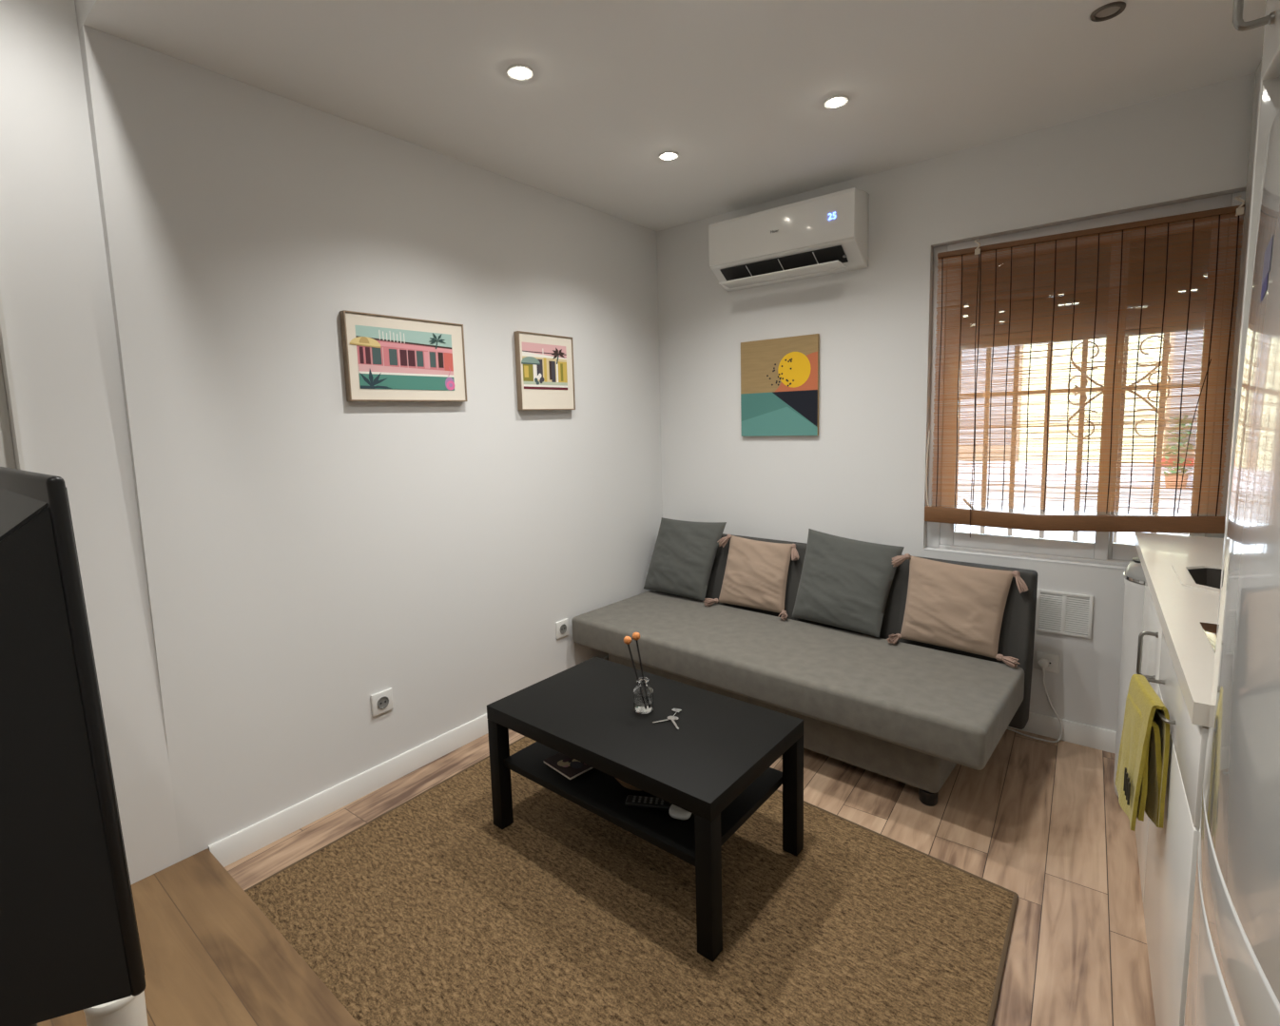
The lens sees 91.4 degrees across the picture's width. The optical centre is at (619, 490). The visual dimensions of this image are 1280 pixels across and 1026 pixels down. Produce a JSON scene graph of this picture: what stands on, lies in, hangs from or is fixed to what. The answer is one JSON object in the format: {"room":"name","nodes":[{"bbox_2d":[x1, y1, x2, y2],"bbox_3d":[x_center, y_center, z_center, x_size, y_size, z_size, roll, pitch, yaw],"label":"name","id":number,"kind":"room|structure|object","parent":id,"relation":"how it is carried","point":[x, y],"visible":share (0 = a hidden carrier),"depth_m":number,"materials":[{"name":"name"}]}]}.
{"room":"living room","nodes":[
{"label":"living room","id":0,"kind":"room"},
{"bbox_2d":[0,0,662,885],"bbox_3d":[-1.383,-0.137,2.071,0.300,2.910,4.800,4,8,39],"label":"wall","id":1,"kind":"structure","parent":0,"point":[311,552],"depth_m":2.13,"materials":[{"name":"white paint"}]},
{"bbox_2d":[0,289,25,470],"bbox_3d":[-1.870,0.211,1.378,0.139,2.034,0.846,4,8,39],"label":"door","id":2,"kind":"structure","parent":1,"relation":"in","point":[11,456],"depth_m":1.63,"materials":[{"name":"white wood"}]},
{"bbox_2d":[370,687,393,717],"bbox_3d":[-0.929,0.833,2.450,0.014,0.088,0.088,4,8,39],"label":"wall socket","id":3,"kind":"object","parent":1,"relation":"attached to","point":[381,702],"visible":1,"depth_m":2.44,"materials":[{"name":"white plastic"}]},
{"bbox_2d":[377,696,388,709],"bbox_3d":[-0.925,0.833,2.447,0.004,0.048,0.048,4,8,39],"label":"receptacle","id":4,"kind":"object","parent":3,"relation":"attached to","point":[382,701],"depth_m":2.45,"materials":[{"name":"white plastic"}]},
{"bbox_2d":[339,310,467,401],"bbox_3d":[-0.828,-0.512,2.458,0.030,0.322,0.518,4,8,39],"label":"framed picture","id":5,"kind":"object","parent":1,"relation":"attached to","point":[386,358],"visible":1,"depth_m":2.42,"materials":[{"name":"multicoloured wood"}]},
{"bbox_2d":[349,325,454,390],"bbox_3d":[-0.833,-0.508,2.435,0.002,0.230,0.446,4,8,39],"label":"print","id":6,"kind":"object","parent":5,"relation":"attached to","point":[383,358],"depth_m":2.42,"materials":[{"name":"multicoloured paper"}]},
{"bbox_2d":[208,655,608,867],"bbox_3d":[-0.508,1.054,2.981,0.012,0.089,2.546,4,8,39],"label":"baseboard","id":7,"kind":"structure","parent":1,"relation":"attached to","point":[227,850],"depth_m":2.33,"materials":[{"name":"white wood"}]},
{"bbox_2d":[514,330,575,410],"bbox_3d":[-0.354,-0.571,3.032,0.030,0.362,0.362,4,8,39],"label":"framed picture","id":8,"kind":"object","parent":1,"relation":"attached to","point":[544,362],"visible":1,"depth_m":3.01,"materials":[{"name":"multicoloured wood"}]},
{"bbox_2d":[521,341,567,389],"bbox_3d":[-0.357,-0.594,3.010,0.001,0.216,0.304,4,8,39],"label":"print","id":9,"kind":"object","parent":8,"relation":"attached to","point":[544,364],"depth_m":3.01,"materials":[{"name":"multicoloured paper"}]},
{"bbox_2d":[555,618,568,639],"bbox_3d":[-0.291,0.715,3.219,0.014,0.088,0.088,4,8,39],"label":"wall socket","id":10,"kind":"object","parent":1,"relation":"attached to","point":[562,627],"visible":1,"depth_m":3.21,"materials":[{"name":"white plastic"}]},
{"bbox_2d":[560,623,566,633],"bbox_3d":[-0.287,0.715,3.216,0.004,0.048,0.048,4,8,39],"label":"receptacle","id":11,"kind":"object","parent":10,"relation":"attached to","point":[563,627],"depth_m":3.22,"materials":[{"name":"white plastic"}]},
{"bbox_2d":[74,0,1266,231],"bbox_3d":[0.660,-1.538,1.773,3.700,0.420,2.870,4,8,39],"label":"ceiling","id":12,"kind":"structure","parent":0,"point":[739,89],"depth_m":2.00,"materials":[{"name":"white paint"}]},
{"bbox_2d":[506,63,533,80],"bbox_3d":[-0.312,-1.312,1.966,0.084,0.014,0.084,4,8,39],"label":"recessed light","id":13,"kind":"object","parent":12,"relation":"in","point":[519,71],"visible":1,"depth_m":1.95,"materials":[{"name":"white plastic"}]},
{"bbox_2d":[659,151,678,160],"bbox_3d":[0.208,-1.401,2.624,0.084,0.014,0.084,4,8,39],"label":"recessed light","id":14,"kind":"object","parent":12,"relation":"in","point":[667,155],"visible":1,"depth_m":2.61,"materials":[{"name":"white plastic"}]},
{"bbox_2d":[823,95,848,108],"bbox_3d":[0.769,-1.372,2.212,0.084,0.014,0.084,4,8,39],"label":"recessed light","id":15,"kind":"object","parent":12,"relation":"in","point":[836,101],"visible":1,"depth_m":2.20,"materials":[{"name":"white plastic"}]},
{"bbox_2d":[1089,0,1125,21],"bbox_3d":[1.373,-1.343,1.753,0.080,0.006,0.080,4,8,39],"label":"recessed light","id":16,"kind":"object","parent":12,"relation":"in","point":[1110,10],"visible":1,"depth_m":1.75,"materials":[{"name":"grey metal"}]},
{"bbox_2d":[224,727,1155,1025],"bbox_3d":[-0.027,1.340,1.151,3.700,0.100,4.800,4,8,39],"label":"floor","id":17,"kind":"structure","parent":0,"point":[1044,823],"depth_m":2.05,"materials":[{"name":"brown wood"}]},
{"bbox_2d":[37,849,360,1025],"bbox_3d":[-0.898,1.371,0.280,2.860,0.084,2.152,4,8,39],"label":"tv stand","id":18,"kind":"object","parent":17,"relation":"on","point":[211,957],"visible":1,"depth_m":1.57,"materials":[{"name":"brown wood"}]},
{"bbox_2d":[0,466,145,1025],"bbox_3d":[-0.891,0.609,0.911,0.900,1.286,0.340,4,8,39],"label":"television","id":19,"kind":"object","parent":18,"relation":"on","point":[69,940],"visible":1,"depth_m":0.61,"materials":[{"name":"black plastic"}]},
{"bbox_2d":[83,990,148,1025],"bbox_3d":[-1.075,1.136,1.338,0.101,0.156,0.101,4,8,39],"label":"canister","id":20,"kind":"object","parent":18,"relation":"on","point":[129,1011],"visible":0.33,"depth_m":1.30,"materials":[{"name":"white ceramic"}]},
{"bbox_2d":[243,736,1018,1025],"bbox_3d":[0.051,1.196,1.907,1.887,0.012,1.556,4,8,39],"label":"woven rug","id":21,"kind":"object","parent":17,"relation":"on","point":[427,912],"visible":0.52,"depth_m":1.74,"materials":[{"name":"brown carpet"}]},
{"bbox_2d":[486,657,803,962],"bbox_3d":[0.072,0.949,2.082,0.900,0.438,0.550,4,8,40],"label":"coffee table","id":22,"kind":"object","parent":21,"relation":"on","point":[714,767],"visible":1,"depth_m":1.93,"materials":[{"name":"black laminate"}]},
{"bbox_2d":[543,752,593,779],"bbox_3d":[-0.157,0.917,2.107,0.138,0.011,0.148,-8,9,-42],"label":"magazine","id":23,"kind":"object","parent":22,"relation":"on","point":[570,767],"visible":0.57,"depth_m":2.08,"materials":[{"name":"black paper"}]},
{"bbox_2d":[551,755,585,768],"bbox_3d":[-0.160,0.912,2.104,0.101,0.002,0.126,-7,8,-38],"label":"picture","id":24,"kind":"object","parent":23,"relation":"on","point":[557,761],"depth_m":2.09,"materials":[{"name":"black"}]},
{"bbox_2d":[615,777,640,790],"bbox_3d":[0.066,0.892,1.989,0.200,0.073,0.200,4,8,39],"label":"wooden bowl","id":25,"kind":"object","parent":22,"relation":"on","point":[625,785],"visible":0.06,"depth_m":1.92,"materials":[{"name":"brown wood"}]},
{"bbox_2d":[623,632,653,714],"bbox_3d":[0.061,0.599,2.070,0.108,0.261,0.067,4,8,39],"label":"reed diffuser","id":26,"kind":"object","parent":22,"relation":"on","point":[643,693],"visible":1,"depth_m":2.05,"materials":[{"name":"clear glass"}]},
{"bbox_2d":[633,677,653,714],"bbox_3d":[0.080,0.678,2.066,0.067,0.104,0.067,4,8,39],"label":"bottle","id":27,"kind":"object","parent":26,"relation":"attached to","point":[643,693],"depth_m":2.04,"materials":[{"name":"clear glass"}]},
{"bbox_2d":[503,741,782,866],"bbox_3d":[0.071,0.931,2.080,0.799,0.025,0.510,4,8,40],"label":"shelf","id":28,"kind":"object","parent":22,"relation":"attached to","point":[598,792],"depth_m":1.89,"materials":[{"name":"black laminate"}]},
{"bbox_2d":[625,795,672,811],"bbox_3d":[0.095,0.933,1.862,0.150,0.018,0.042,0,7,12],"label":"remote control","id":29,"kind":"object","parent":22,"relation":"on","point":[640,802],"visible":0.82,"depth_m":1.85,"materials":[{"name":"black plastic"}]},
{"bbox_2d":[652,707,681,729],"bbox_3d":[0.180,0.732,1.994,0.093,0.006,0.125,4,8,39],"label":"keys","id":30,"kind":"object","parent":22,"relation":"on","point":[673,718],"visible":1,"depth_m":1.99,"materials":[{"name":"silver metal"}]},
{"bbox_2d":[668,804,691,819],"bbox_3d":[0.178,0.932,1.810,0.064,0.027,0.054,1,7,19],"label":"case","id":31,"kind":"object","parent":22,"relation":"on","point":[675,812],"visible":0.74,"depth_m":1.79,"materials":[{"name":"white plastic"}]},
{"bbox_2d":[571,533,1037,806],"bbox_3d":[0.732,0.691,2.905,1.895,0.752,0.847,4,9,42],"label":"sofa","id":32,"kind":"object","parent":17,"relation":"on","point":[906,711],"visible":0.74,"depth_m":2.50,"materials":[{"name":"grey fabric"}]},
{"bbox_2d":[643,517,726,601],"bbox_3d":[0.356,0.380,3.533,0.481,0.416,0.175,4,8,39],"label":"cushion","id":33,"kind":"object","parent":32,"relation":"on","point":[684,554],"visible":1,"depth_m":3.48,"materials":[{"name":"fabric"}]},
{"bbox_2d":[703,533,799,620],"bbox_3d":[0.682,0.437,3.224,0.476,0.366,0.198,4,9,41],"label":"cushion","id":34,"kind":"object","parent":32,"relation":"on","point":[755,576],"visible":1,"depth_m":3.21,"materials":[{"name":"fabric"}]},
{"bbox_2d":[791,528,904,637],"bbox_3d":[1.049,0.422,2.921,0.491,0.427,0.182,4,8,39],"label":"cushion","id":35,"kind":"object","parent":32,"relation":"on","point":[844,583],"visible":0.99,"depth_m":2.88,"materials":[{"name":"fabric"}]},
{"bbox_2d":[886,553,1027,667],"bbox_3d":[1.386,0.481,2.593,0.514,0.376,0.167,4,8,39],"label":"cushion","id":36,"kind":"object","parent":32,"relation":"on","point":[951,606],"visible":1,"depth_m":2.58,"materials":[{"name":"fabric"}]},
{"bbox_2d":[1006,658,1063,742],"bbox_3d":[1.753,0.888,2.694,0.274,0.346,0.054,4,8,39],"label":"power cord","id":37,"kind":"object","parent":17,"relation":"on","point":[1043,663],"visible":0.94,"depth_m":2.65,"materials":[{"name":"white plastic"}]},
{"bbox_2d":[1113,557,1145,797],"bbox_3d":[1.866,0.677,2.153,0.233,0.878,0.233,4,8,39],"label":"waste bin","id":38,"kind":"object","parent":17,"relation":"on","point":[1134,579],"visible":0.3,"depth_m":2.14,"materials":[{"name":"white plastic"}]},
{"bbox_2d":[1135,580,1162,901],"bbox_3d":[1.782,0.732,1.685,0.639,0.880,0.578,3,8,37],"label":"base cabinet","id":39,"kind":"object","parent":17,"relation":"on","point":[1149,648],"visible":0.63,"depth_m":1.74,"materials":[{"name":"white"}]},
{"bbox_2d":[1143,631,1207,1025],"bbox_3d":[1.396,0.800,1.183,0.652,0.880,0.687,3,8,37],"label":"base cabinet","id":40,"kind":"object","parent":17,"relation":"on","point":[1172,849],"visible":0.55,"depth_m":1.22,"materials":[{"name":"white wood"}]},
{"bbox_2d":[1114,674,1169,831],"bbox_3d":[1.187,0.593,1.421,0.062,0.294,0.205,2,7,30],"label":"hand towel","id":41,"kind":"object","parent":40,"relation":"hanging from","point":[1140,783],"visible":1,"depth_m":1.37,"materials":[{"name":"yellow fabric"}]},
{"bbox_2d":[1133,531,1223,726],"bbox_3d":[1.720,0.287,1.527,0.635,0.038,1.739,3,8,37],"label":"countertop","id":42,"kind":"structure","parent":40,"relation":"on","point":[1179,609],"depth_m":1.51,"materials":[{"name":"white stone"}]},
{"bbox_2d":[1171,562,1221,594],"bbox_3d":[1.773,0.337,1.659,0.445,0.179,0.370,3,8,37],"label":"sink","id":43,"kind":"object","parent":42,"relation":"in","point":[1207,577],"visible":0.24,"depth_m":1.85,"materials":[{"name":"grey"}]},
{"bbox_2d":[1199,621,1217,655],"bbox_3d":[1.345,0.331,1.044,0.503,0.005,0.477,3,8,37],"label":"cooktop","id":44,"kind":"object","parent":42,"relation":"in","point":[1210,630],"visible":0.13,"depth_m":1.32,"materials":[{"name":"black glass"}]},
{"bbox_2d":[1183,108,1279,1025],"bbox_3d":[0.997,0.441,0.592,0.629,1.748,0.598,3,8,37],"label":"refrigerator","id":45,"kind":"object","parent":17,"relation":"on","point":[1233,979],"visible":1,"depth_m":0.70,"materials":[{"name":"white metal"}]},
{"bbox_2d":[1214,0,1279,656],"bbox_3d":[1.182,0.032,0.787,0.600,2.505,0.015,3,8,37],"label":"end panel","id":46,"kind":"object","parent":17,"relation":"on","point":[1269,105],"visible":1,"depth_m":0.91,"materials":[{"name":"white"}]},
{"bbox_2d":[656,72,1255,731],"bbox_3d":[1.536,-0.172,2.945,3.700,2.609,0.250,4,8,39],"label":"wall","id":47,"kind":"structure","parent":0,"point":[863,476],"depth_m":2.93,"materials":[{"name":"white paint"}]},
{"bbox_2d":[740,333,819,436],"bbox_3d":[0.841,-0.541,3.293,0.434,0.509,0.020,4,8,39],"label":"canvas art","id":48,"kind":"object","parent":47,"relation":"attached to","point":[780,378],"visible":1,"depth_m":3.28,"materials":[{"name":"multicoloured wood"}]},
{"bbox_2d":[708,187,869,291],"bbox_3d":[0.821,-1.224,3.095,0.752,0.337,0.205,4,8,39],"label":"air conditioner","id":49,"kind":"object","parent":47,"relation":"attached to","point":[827,234],"visible":1,"depth_m":2.99,"materials":[{"name":"white plastic"}]},
{"bbox_2d":[980,525,985,533],"bbox_3d":[1.780,0.191,3.048,0.017,0.033,0.030,4,8,39],"label":"window grille","id":50,"kind":"object","parent":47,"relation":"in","point":[982,529],"depth_m":3.06,"materials":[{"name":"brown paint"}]},
{"bbox_2d":[1007,528,1012,536],"bbox_3d":[1.867,0.199,2.977,0.020,0.032,0.030,4,8,39],"label":"window grille","id":51,"kind":"object","parent":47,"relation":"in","point":[1010,531],"depth_m":2.98,"materials":[{"name":"brown paint"}]},
{"bbox_2d":[1008,500,1013,512],"bbox_3d":[1.863,0.075,2.963,0.020,0.056,0.030,4,8,39],"label":"window grille","id":52,"kind":"object","parent":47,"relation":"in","point":[1010,502],"depth_m":2.97,"materials":[{"name":"white metal"}]},
{"bbox_2d":[1009,452,1015,465],"bbox_3d":[1.856,-0.148,2.938,0.019,0.054,0.030,4,8,39],"label":"window grille","id":53,"kind":"object","parent":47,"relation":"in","point":[1012,454],"depth_m":2.94,"materials":[{"name":"metal"}]},
{"bbox_2d":[1009,392,1018,421],"bbox_3d":[1.845,-0.388,2.914,0.031,0.128,0.030,4,8,39],"label":"window grille","id":54,"kind":"object","parent":47,"relation":"in","point":[1015,399],"depth_m":2.92,"materials":[{"name":"black metal"}]},
{"bbox_2d":[1038,530,1044,538],"bbox_3d":[1.963,0.203,2.898,0.019,0.033,0.030,4,8,39],"label":"window grille","id":55,"kind":"object","parent":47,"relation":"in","point":[1041,533],"depth_m":2.90,"materials":[{"name":"white metal"}]},
{"bbox_2d":[1040,501,1046,514],"bbox_3d":[1.960,0.080,2.883,0.019,0.059,0.030,4,8,39],"label":"window grille","id":56,"kind":"object","parent":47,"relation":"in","point":[1041,502],"depth_m":2.89,"materials":[{"name":"metal"}]},
{"bbox_2d":[1035,651,1059,673],"bbox_3d":[1.825,0.734,2.658,0.080,0.080,0.014,4,8,39],"label":"wall socket","id":57,"kind":"object","parent":47,"relation":"attached to","point":[1054,659],"visible":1,"depth_m":2.65,"materials":[{"name":"white plastic"}]},
{"bbox_2d":[1043,657,1054,668],"bbox_3d":[1.822,0.734,2.654,0.048,0.048,0.004,4,8,39],"label":"receptacle","id":58,"kind":"object","parent":57,"relation":"attached to","point":[1051,660],"depth_m":2.65,"materials":[{"name":"white plastic"}]},
{"bbox_2d":[1046,343,1057,392],"bbox_3d":[1.950,-0.549,2.806,0.042,0.216,0.030,4,8,39],"label":"window grille","id":59,"kind":"object","parent":47,"relation":"in","point":[1053,391],"depth_m":2.82,"materials":[{"name":"black metal"}]},
{"bbox_2d":[1007,711,1116,753],"bbox_3d":[1.400,0.989,3.046,2.846,0.089,0.012,4,8,39],"label":"baseboard","id":60,"kind":"structure","parent":47,"relation":"attached to","point":[1090,736],"depth_m":2.62,"materials":[{"name":"white"}]},
{"bbox_2d":[1035,588,1093,639],"bbox_3d":[1.856,0.515,2.606,0.192,0.180,0.008,4,8,39],"label":"air vent","id":61,"kind":"object","parent":47,"relation":"in","point":[1066,613],"visible":0.98,"depth_m":2.60,"materials":[{"name":"white plastic"}]},
{"bbox_2d":[1072,531,1078,541],"bbox_3d":[2.062,0.206,2.817,0.019,0.041,0.030,4,8,39],"label":"window grille","id":62,"kind":"object","parent":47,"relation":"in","point":[1075,533],"depth_m":2.82,"materials":[{"name":"brown paint"}]},
{"bbox_2d":[1073,504,1079,514],"bbox_3d":[2.057,0.084,2.804,0.018,0.044,0.030,4,8,39],"label":"window grille","id":63,"kind":"object","parent":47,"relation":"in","point":[1075,512],"depth_m":2.81,"materials":[{"name":"metal"}]},
{"bbox_2d":[1075,471,1081,485],"bbox_3d":[2.053,-0.052,2.788,0.020,0.060,0.030,4,8,39],"label":"window grille","id":64,"kind":"object","parent":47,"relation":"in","point":[1076,478],"depth_m":2.79,"materials":[{"name":"metal"}]},
{"bbox_2d":[1076,451,1082,466],"bbox_3d":[2.050,-0.138,2.779,0.020,0.064,0.030,4,8,39],"label":"window grille","id":65,"kind":"object","parent":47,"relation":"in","point":[1077,453],"depth_m":2.78,"materials":[{"name":"metal"}]},
{"bbox_2d":[923,191,1245,570],"bbox_3d":[1.845,-0.387,2.582,1.021,1.382,0.130,4,8,39],"label":"window","id":66,"kind":"structure","parent":47,"relation":"in","point":[1105,553],"depth_m":2.56,"materials":[{"name":"white plastic"}]},
{"bbox_2d":[924,195,1245,537],"bbox_3d":[1.784,-0.412,2.506,1.005,1.280,0.038,4,8,39],"label":"bamboo blind","id":67,"kind":"object","parent":66,"relation":"attached to","point":[1187,524],"visible":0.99,"depth_m":2.45,"materials":[{"name":"brown wood"}]},
{"bbox_2d":[960,229,1210,349],"bbox_3d":[1.897,-0.864,2.610,1.015,0.471,0.018,4,8,39],"label":"roller shutter","id":68,"kind":"object","parent":66,"relation":"attached to","point":[1090,251],"visible":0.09,"depth_m":2.60,"materials":[{"name":"beige wood"}]},
{"bbox_2d":[1077,418,1091,434],"bbox_3d":[2.056,-0.282,2.755,0.045,0.067,0.030,4,8,39],"label":"window grille","id":69,"kind":"object","parent":47,"relation":"in","point":[1082,426],"depth_m":2.77,"materials":[{"name":"black metal"}]},
{"bbox_2d":[1069,354,1103,413],"bbox_3d":[2.049,-0.464,2.735,0.113,0.252,0.030,4,8,39],"label":"window grille","id":70,"kind":"object","parent":47,"relation":"in","point":[1088,378],"depth_m":2.74,"materials":[{"name":"metal"}]},
{"bbox_2d":[1081,339,1097,352],"bbox_3d":[2.046,-0.626,2.715,0.053,0.053,0.030,4,8,39],"label":"window grille","id":71,"kind":"object","parent":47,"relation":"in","point":[1083,343],"depth_m":2.73,"materials":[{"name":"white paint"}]},
{"bbox_2d":[1112,531,1117,543],"bbox_3d":[2.169,0.204,2.728,0.013,0.047,0.030,4,8,39],"label":"window grille","id":72,"kind":"object","parent":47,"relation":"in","point":[1115,533],"depth_m":2.73,"materials":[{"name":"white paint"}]},
{"bbox_2d":[1114,483,1120,515],"bbox_3d":[2.163,0.038,2.709,0.013,0.137,0.030,4,8,39],"label":"window grille","id":73,"kind":"object","parent":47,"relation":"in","point":[1116,500],"depth_m":2.71,"materials":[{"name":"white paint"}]},
{"bbox_2d":[1117,438,1123,461],"bbox_3d":[2.157,-0.174,2.685,0.012,0.094,0.030,4,8,39],"label":"window grille","id":74,"kind":"object","parent":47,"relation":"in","point":[1119,438],"depth_m":2.69,"materials":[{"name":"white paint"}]},
{"bbox_2d":[1119,399,1124,432],"bbox_3d":[2.153,-0.317,2.669,0.013,0.137,0.030,4,8,39],"label":"window grille","id":75,"kind":"object","parent":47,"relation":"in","point":[1122,399],"depth_m":2.67,"materials":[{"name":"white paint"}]},
{"bbox_2d":[1121,368,1126,394],"bbox_3d":[2.148,-0.462,2.653,0.013,0.108,0.030,4,8,39],"label":"window grille","id":76,"kind":"object","parent":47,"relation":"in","point":[1123,368],"depth_m":2.66,"materials":[{"name":"black metal"}]},
{"bbox_2d":[1123,335,1128,363],"bbox_3d":[2.144,-0.593,2.638,0.013,0.110,0.030,4,8,39],"label":"window grille","id":77,"kind":"object","parent":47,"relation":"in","point":[1127,340],"depth_m":2.64,"materials":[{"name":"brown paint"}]},
{"bbox_2d":[1151,503,1159,515],"bbox_3d":[2.262,0.079,2.633,0.019,0.050,0.030,4,8,39],"label":"window grille","id":78,"kind":"object","parent":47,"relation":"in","point":[1153,513],"depth_m":2.64,"materials":[{"name":"white metal"}]},
{"bbox_2d":[1152,466,1161,498],"bbox_3d":[2.259,-0.033,2.621,0.020,0.129,0.030,4,8,39],"label":"window grille","id":79,"kind":"object","parent":47,"relation":"in","point":[1155,477],"depth_m":2.62,"materials":[{"name":"metal"}]},
{"bbox_2d":[1138,333,1176,462],"bbox_3d":[2.234,-0.379,2.594,0.114,0.521,0.030,4,8,39],"label":"window grille","id":80,"kind":"object","parent":47,"relation":"in","point":[1160,392],"depth_m":2.58,"materials":[{"name":"black metal"}]},
{"bbox_2d":[1162,532,1188,534],"bbox_3d":[2.317,0.177,2.601,0.080,0.006,0.030,4,8,39],"label":"window grille","id":81,"kind":"object","parent":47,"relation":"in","point":[1162,533],"depth_m":2.59,"materials":[{"name":"white metal"}]},
{"bbox_2d":[1230,58,1261,389],"bbox_3d":[1.768,-0.778,1.348,0.439,1.055,1.735,3,8,37],"label":"upper cabinet","id":82,"kind":"object","parent":47,"relation":"attached to","point":[1258,69],"visible":0.02,"depth_m":2.10,"materials":[{"name":"white wood"}]},
{"bbox_3d":[1.195,-0.043,-0.001,0.531,3.030,5.009,4,8,39],"label":"wall","id":83,"kind":"structure","parent":0,"visible":0},
{"bbox_2d":[1232,0,1279,80],"bbox_3d":[0.960,-0.858,0.446,0.661,0.645,0.600,3,8,37],"label":"upper cabinet","id":84,"kind":"object","parent":83,"relation":"attached to","point":[1270,68],"visible":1,"depth_m":0.85,"materials":[{"name":"white"}]},
{"label":"outside","id":85,"kind":"structure","parent":0,"visible":0},
{"bbox_2d":[956,479,1191,543],"bbox_3d":[11.445,-0.337,14.308,32.000,0.200,29.740,4,8,39],"label":"street","id":86,"kind":"structure","parent":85,"point":[1085,536],"depth_m":8.97,"materials":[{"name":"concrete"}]},
{"bbox_2d":[957,275,1205,487],"bbox_3d":[10.561,-4.033,12.952,28.000,7.500,4.160,4,8,39],"label":"window view","id":87,"kind":"structure","parent":86,"relation":"on","point":[999,451],"depth_m":12.29,"materials":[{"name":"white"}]},
{"bbox_2d":[1164,476,1188,487],"bbox_3d":[9.868,-0.150,11.057,0.320,0.250,0.320,4,8,39],"label":"pot","id":88,"kind":"object","parent":86,"relation":"on","point":[1166,477],"depth_m":10.95,"materials":[{"name":"brown ceramic"}]},
{"bbox_2d":[1163,414,1192,487],"bbox_3d":[9.863,-0.675,11.006,0.467,1.306,0.396,-2,6,-4],"label":"potted shrub","id":89,"kind":"object","parent":86,"relation":"on","point":[1166,477],"visible":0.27,"depth_m":10.97,"materials":[{"name":"green plant"}]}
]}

